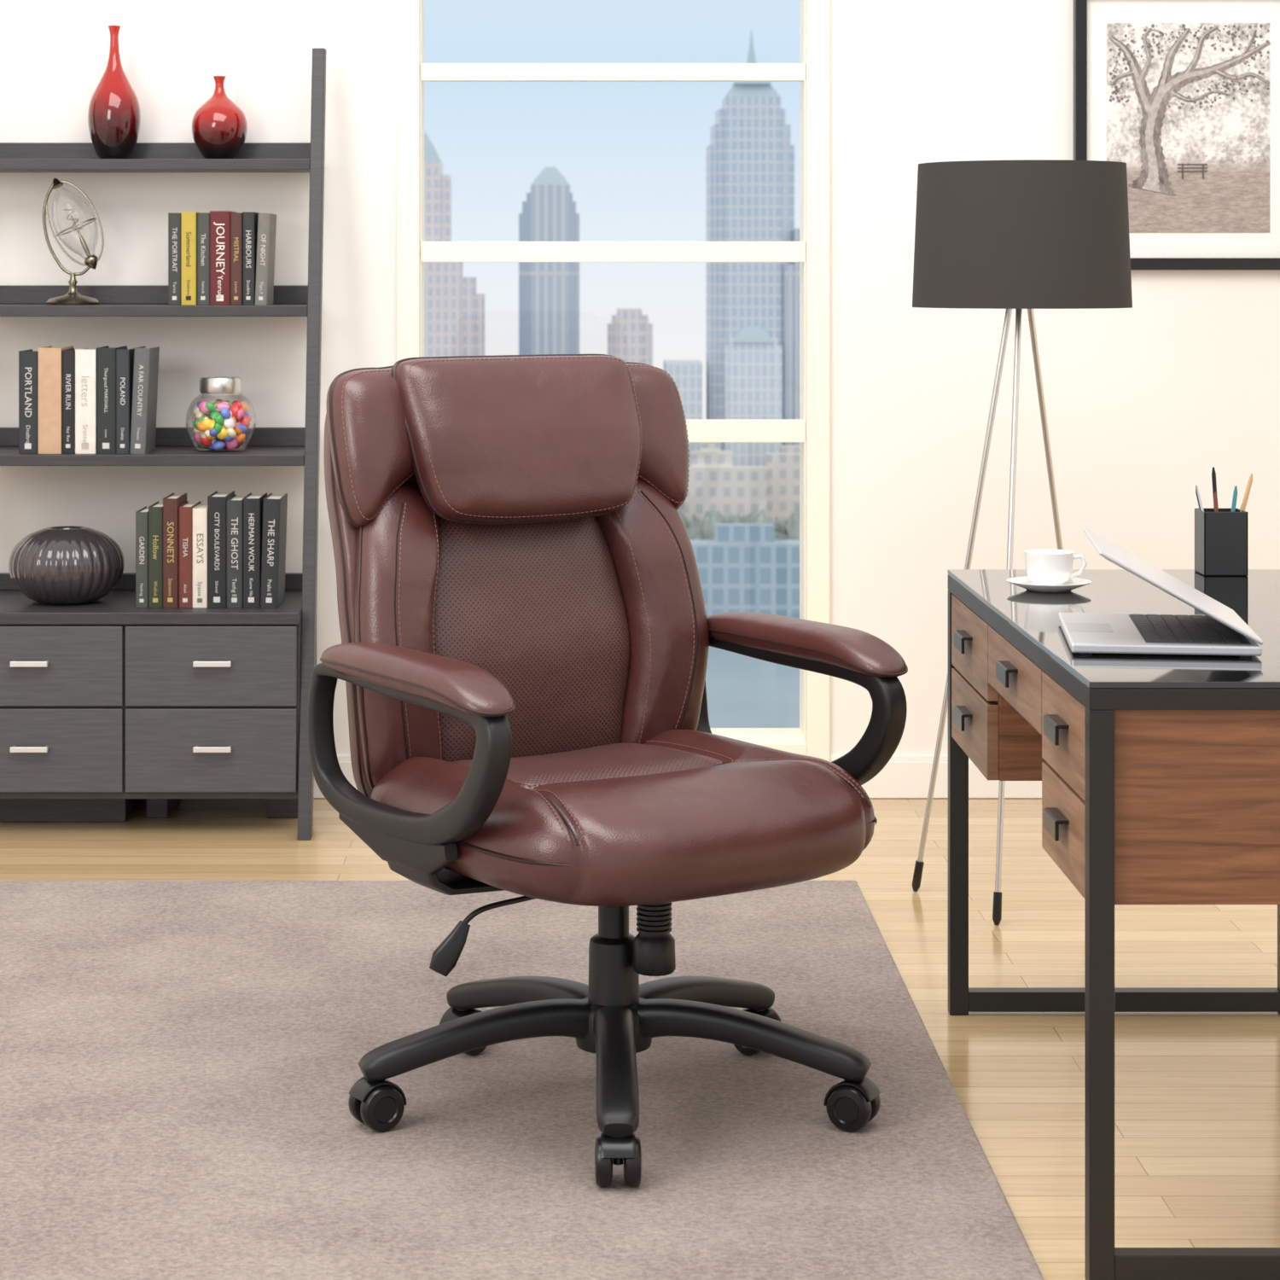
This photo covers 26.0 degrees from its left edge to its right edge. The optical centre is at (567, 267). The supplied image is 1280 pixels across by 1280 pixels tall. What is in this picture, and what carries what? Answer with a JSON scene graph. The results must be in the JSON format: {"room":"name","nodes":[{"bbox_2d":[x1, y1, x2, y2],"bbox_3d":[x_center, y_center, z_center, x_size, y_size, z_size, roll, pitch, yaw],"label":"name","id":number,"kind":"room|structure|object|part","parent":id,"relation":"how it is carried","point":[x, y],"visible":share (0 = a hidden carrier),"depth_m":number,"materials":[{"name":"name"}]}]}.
{"room":"office","nodes":[
{"label":"office","id":0,"kind":"room"},
{"bbox_2d":[0,0,1279,755],"bbox_3d":[0.000,-0.020,6.775,5.600,2.600,0.150,0,0,0],"label":"wall","id":1,"kind":"structure","parent":0,"point":[1143,401],"depth_m":6.70,"materials":[{"name":"white paint"}]},
{"bbox_2d":[396,0,829,761],"bbox_3d":[0.110,0.162,6.690,1.044,2.234,0.020,0,0,0],"label":"window frame","id":2,"kind":"structure","parent":1,"relation":"attached to","point":[817,745],"depth_m":6.68,"materials":[{"name":"beige"}]},
{"bbox_2d":[419,0,806,741],"bbox_3d":[0.110,0.123,6.775,0.934,2.046,0.140,0,0,0],"label":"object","id":3,"kind":"object","parent":1,"relation":"attached to","point":[699,430],"visible":0.66,"depth_m":6.71,"materials":[{"name":"beige"}]},
{"bbox_2d":[313,755,1041,798],"bbox_3d":[0.000,1.228,6.693,5.600,0.103,0.014,0,0,0],"label":"baseboard","id":4,"kind":"structure","parent":1,"relation":"attached to","point":[904,776],"depth_m":6.69,"materials":[{"name":"white"}]},
{"bbox_2d":[1073,0,1279,269],"bbox_3d":[1.497,-0.338,6.684,0.552,0.686,0.028,0,0,0],"label":"framed picture","id":5,"kind":"object","parent":1,"relation":"attached to","point":[1185,94],"visible":0.98,"depth_m":6.69,"materials":[{"name":"black"}]},
{"bbox_2d":[1106,23,1269,232],"bbox_3d":[1.497,-0.338,6.687,0.394,0.506,0.001,0,0,0],"label":"print","id":6,"kind":"object","parent":5,"relation":"attached to","point":[1188,104],"depth_m":6.69},
{"bbox_2d":[1108,23,1270,195],"bbox_3d":[1.500,-0.381,6.685,0.390,0.414,0.002,0,0,0],"label":"tree","id":7,"kind":"object","parent":5,"relation":"attached to","point":[1189,104],"depth_m":6.69,"materials":[{"name":"beige paper"}]},
{"bbox_2d":[0,798,1279,1279],"bbox_3d":[0.000,1.330,2.925,5.600,0.100,7.850,0,0,0],"label":"floor","id":8,"kind":"structure","parent":0,"point":[1197,1094],"depth_m":4.96,"materials":[{"name":"brown wood"}]},
{"bbox_2d":[0,47,326,840],"bbox_3d":[-1.010,0.380,6.443,0.871,1.800,0.485,0,0,0],"label":"ladder bookshelf","id":9,"kind":"object","parent":8,"relation":"on","point":[108,704],"visible":0.99,"depth_m":6.24,"materials":[{"name":"grey wood"}]},
{"bbox_2d":[8,525,124,605],"bbox_3d":[-1.161,0.689,6.430,0.264,0.173,0.264,0,0,0],"label":"ribbed vase","id":10,"kind":"object","parent":9,"relation":"in","point":[62,565],"visible":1,"depth_m":6.34,"materials":[{"name":"black ceramic"}]},
{"bbox_2d":[42,178,104,304],"bbox_3d":[-1.168,-0.063,6.550,0.128,0.299,0.128,0,0,45],"label":"metal ornament","id":11,"kind":"object","parent":9,"relation":"on","point":[72,297],"visible":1,"depth_m":6.54,"materials":[{"name":"silver metal"}]},
{"bbox_3d":[-1.163,-0.105,6.550,0.107,0.170,0.098,0,0,0],"label":"glass globe","id":12,"kind":"part","parent":11,"relation":"part of","materials":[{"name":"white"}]},
{"bbox_2d":[18,345,159,453],"bbox_3d":[-1.114,0.307,6.474,0.302,0.246,0.167,0,0,0],"label":"books","id":13,"kind":"object","parent":9,"relation":"in","point":[103,399],"visible":1,"depth_m":6.39,"materials":[{"name":"multicoloured paper"}]},
{"bbox_2d":[87,25,140,158],"bbox_3d":[-1.077,-0.416,6.592,0.124,0.319,0.124,0,0,0],"label":"vase","id":14,"kind":"object","parent":9,"relation":"on","point":[113,112],"visible":0.98,"depth_m":6.55,"materials":[{"name":"ceramic"}]},
{"bbox_2d":[135,490,287,608],"bbox_3d":[-0.819,0.648,6.396,0.331,0.254,0.167,0,0,0],"label":"books","id":15,"kind":"object","parent":9,"relation":"in","point":[229,551],"visible":1,"depth_m":6.32,"materials":[{"name":"multicoloured paper"}]},
{"bbox_2d":[191,75,247,158],"bbox_3d":[-0.827,-0.356,6.592,0.132,0.199,0.132,0,0,0],"label":"vase","id":16,"kind":"object","parent":9,"relation":"on","point":[219,126],"visible":0.92,"depth_m":6.55,"materials":[{"name":"ceramic"}]},
{"bbox_2d":[186,376,255,452],"bbox_3d":[-0.812,0.342,6.500,0.164,0.175,0.164,0,0,0],"label":"candy jar","id":17,"kind":"object","parent":9,"relation":"in","point":[219,424],"visible":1,"depth_m":6.46,"materials":[{"name":"clear glass"}]},
{"bbox_3d":[-0.812,0.274,6.500,0.100,0.038,0.100,0,0,0],"label":"lid","id":18,"kind":"part","parent":17,"relation":"part of","materials":[{"name":"silver metal"}]},
{"bbox_2d":[168,210,276,305],"bbox_3d":[-0.812,-0.022,6.540,0.238,0.220,0.159,0,0,0],"label":"books","id":19,"kind":"object","parent":9,"relation":"in","point":[215,257],"visible":1,"depth_m":6.47,"materials":[{"name":"multicoloured paper"}]},
{"bbox_2d":[0,880,1044,1279],"bbox_3d":[-0.950,1.274,4.023,3.100,0.012,3.446,0,0,0],"label":"area rug","id":20,"kind":"object","parent":8,"relation":"on","point":[179,1060],"visible":1,"depth_m":4.20,"materials":[{"name":"beige carpet"}]},
{"bbox_2d":[307,354,907,1186],"bbox_3d":[0.041,0.704,4.241,0.804,1.127,0.816,0,0,-32],"label":"office chair","id":21,"kind":"object","parent":20,"relation":"on","point":[527,633],"visible":1,"depth_m":4.25,"materials":[{"name":"red leather"}]},
{"bbox_3d":[-0.184,0.758,4.069,0.168,0.316,0.556,0,0,-32],"label":"armrest","id":22,"kind":"part","parent":21,"relation":"part of","materials":[{"name":"black plastic"}]},
{"bbox_3d":[-0.093,0.965,4.029,0.235,0.103,0.031,0,0,-32],"label":"height lever","id":23,"kind":"part","parent":21,"relation":"part of","materials":[{"name":"black plastic"}]},
{"bbox_3d":[-0.072,0.597,4.427,0.373,0.463,0.102,0,0,-32],"label":"perforated panel","id":24,"kind":"part","parent":21,"relation":"part of","materials":[{"name":"leather"}]},
{"bbox_2d":[370,729,874,906],"bbox_3d":[0.085,0.820,4.176,0.640,0.168,0.644,0,0,-32],"label":"seat cushion","id":25,"kind":"object","parent":21,"relation":"on","point":[590,817],"depth_m":3.96,"materials":[{"name":"red leather"}]},
{"bbox_3d":[0.130,0.990,4.155,0.065,0.129,0.065,0,0,-32],"label":"tension knob","id":26,"kind":"part","parent":21,"relation":"part of","materials":[{"name":"black plastic"}]},
{"bbox_3d":[0.299,0.758,4.371,0.168,0.316,0.556,0,0,-32],"label":"armrest","id":27,"kind":"part","parent":21,"relation":"part of","materials":[{"name":"brown leather"}]},
{"bbox_2d":[911,159,1132,925],"bbox_3d":[0.988,0.534,5.681,0.583,1.492,0.443,0,0,-26],"label":"floor lamp","id":28,"kind":"object","parent":8,"relation":"on","point":[1018,235],"visible":0.98,"depth_m":5.47,"materials":[{"name":"grey fabric"}]},
{"bbox_3d":[0.925,-0.066,5.650,0.443,0.292,0.443,0,0,0],"label":"lamp shade","id":29,"kind":"part","parent":28,"relation":"part of","materials":[{"name":"grey fabric"}]},
{"bbox_2d":[947,569,1279,1279],"bbox_3d":[0.947,0.900,4.130,0.616,0.760,1.300,0,0,0],"label":"writing desk","id":30,"kind":"object","parent":8,"relation":"on","point":[1159,775],"visible":0.99,"depth_m":3.51,"materials":[{"name":"black metal"}]},
{"bbox_2d":[1006,548,1091,592],"bbox_3d":[0.776,0.488,4.470,0.135,0.062,0.135,0,0,0],"label":"coffee cup","id":31,"kind":"object","parent":30,"relation":"on","point":[1047,570],"visible":1,"depth_m":4.44,"materials":[{"name":"white ceramic"}]},
{"bbox_3d":[0.955,0.523,4.130,0.600,0.008,1.300,0,0,0],"label":"glass","id":32,"kind":"part","parent":30,"relation":"part of","materials":[{"name":"black glass"}]},
{"bbox_2d":[1058,528,1263,657],"bbox_3d":[0.821,0.449,3.870,0.252,0.140,0.340,0,0,7],"label":"laptop","id":33,"kind":"object","parent":30,"relation":"on","point":[1220,631],"visible":1,"depth_m":3.79,"materials":[{"name":"silver metal"}]},
{"bbox_2d":[1194,466,1252,575],"bbox_3d":[1.115,0.429,4.710,0.097,0.180,0.074,0,0,0],"label":"pen holder","id":34,"kind":"object","parent":30,"relation":"on","point":[1221,535],"visible":1,"depth_m":4.67,"materials":[{"name":"black plastic"}]},
{"bbox_2d":[1194,508,1248,575],"bbox_3d":[1.110,0.465,4.710,0.074,0.108,0.074,0,0,0],"label":"cup","id":35,"kind":"object","parent":34,"relation":"on","point":[1221,535],"depth_m":4.67,"materials":[{"name":"black"}]},
{"label":"outside","id":36,"kind":"structure","parent":0,"visible":0},
{"bbox_3d":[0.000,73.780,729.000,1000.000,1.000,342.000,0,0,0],"label":"ground","id":37,"kind":"structure","parent":36,"visible":0},
{"bbox_2d":[424,130,484,356],"bbox_3d":[-32.400,20.240,652.500,25.200,106.080,23.000,0,0,0],"label":"skyscraper","id":38,"kind":"structure","parent":37,"relation":"on","point":[454,313],"depth_m":641.98,"materials":[{"name":"grey metal"}]},
{"bbox_2d":[518,166,579,354],"bbox_3d":[-4.300,24.740,655.500,14.200,97.080,17.000,0,0,0],"label":"skyscraper","id":39,"kind":"structure","parent":37,"relation":"on","point":[549,292],"depth_m":647.02,"materials":[{"name":"blue glass"}]},
{"bbox_2d":[607,308,652,366],"bbox_3d":[14.800,41.440,656.000,10.400,63.680,16.000,0,0,0],"label":"skyscraper","id":40,"kind":"structure","parent":37,"relation":"on","point":[630,333],"depth_m":647.97,"materials":[{"name":"grey concrete"}]},
{"bbox_2d":[663,360,702,465],"bbox_3d":[5.200,47.240,654.000,52.400,52.080,20.000,0,0,0],"label":"skyscraper","id":41,"kind":"structure","parent":37,"relation":"on","point":[687,375],"depth_m":644.97,"materials":[{"name":"blue metal"}]},
{"bbox_2d":[677,442,799,523],"bbox_3d":[10.821,55.292,618.824,105.053,35.976,37.649,0,0,0],"label":"building","id":42,"kind":"structure","parent":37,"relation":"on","point":[716,485],"depth_m":600.00,"materials":[{"name":"beige concrete"}]},
{"bbox_2d":[677,503,799,540],"bbox_3d":[9.124,62.195,585.594,105.365,26.148,21.112,0,0,0],"label":"canopy","id":43,"kind":"object","parent":37,"relation":"on","point":[789,529],"visible":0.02,"depth_m":581.40,"materials":[{"name":"green plant"}]},
{"bbox_2d":[690,523,799,618],"bbox_3d":[10.000,62.780,565.000,100.000,21.000,10.000,0,0,0],"label":"office block","id":44,"kind":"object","parent":37,"relation":"on","point":[744,568],"visible":0.3,"depth_m":559.95,"materials":[{"name":"blue glass"}]},
{"bbox_2d":[705,29,794,450],"bbox_3d":[43.200,8.540,655.500,20.000,129.480,17.000,0,0,0],"label":"skyscraper","id":45,"kind":"structure","parent":37,"relation":"on","point":[750,154],"depth_m":647.02,"materials":[{"name":"blue metal"}]},
{"bbox_2d":[724,325,782,465],"bbox_3d":[43.200,43.440,652.500,13.200,59.680,23.000,0,0,0],"label":"skyscraper","id":46,"kind":"structure","parent":37,"relation":"on","point":[753,358],"depth_m":641.98,"materials":[{"name":"blue glass"}]},
{"bbox_2d":[784,228,799,445],"bbox_3d":[57.800,32.040,654.500,14.400,82.480,19.000,0,0,0],"label":"skyscraper","id":47,"kind":"structure","parent":37,"relation":"on","point":[791,271],"depth_m":646.07,"materials":[{"name":"blue metal"}]},
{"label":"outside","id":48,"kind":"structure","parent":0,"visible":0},
{"bbox_2d":[705,645,799,727],"bbox_3d":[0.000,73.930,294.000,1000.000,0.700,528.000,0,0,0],"label":"window pane","id":49,"kind":"object","parent":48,"point":[743,691],"depth_m":480.70,"materials":[{"name":"glass"}]}
]}

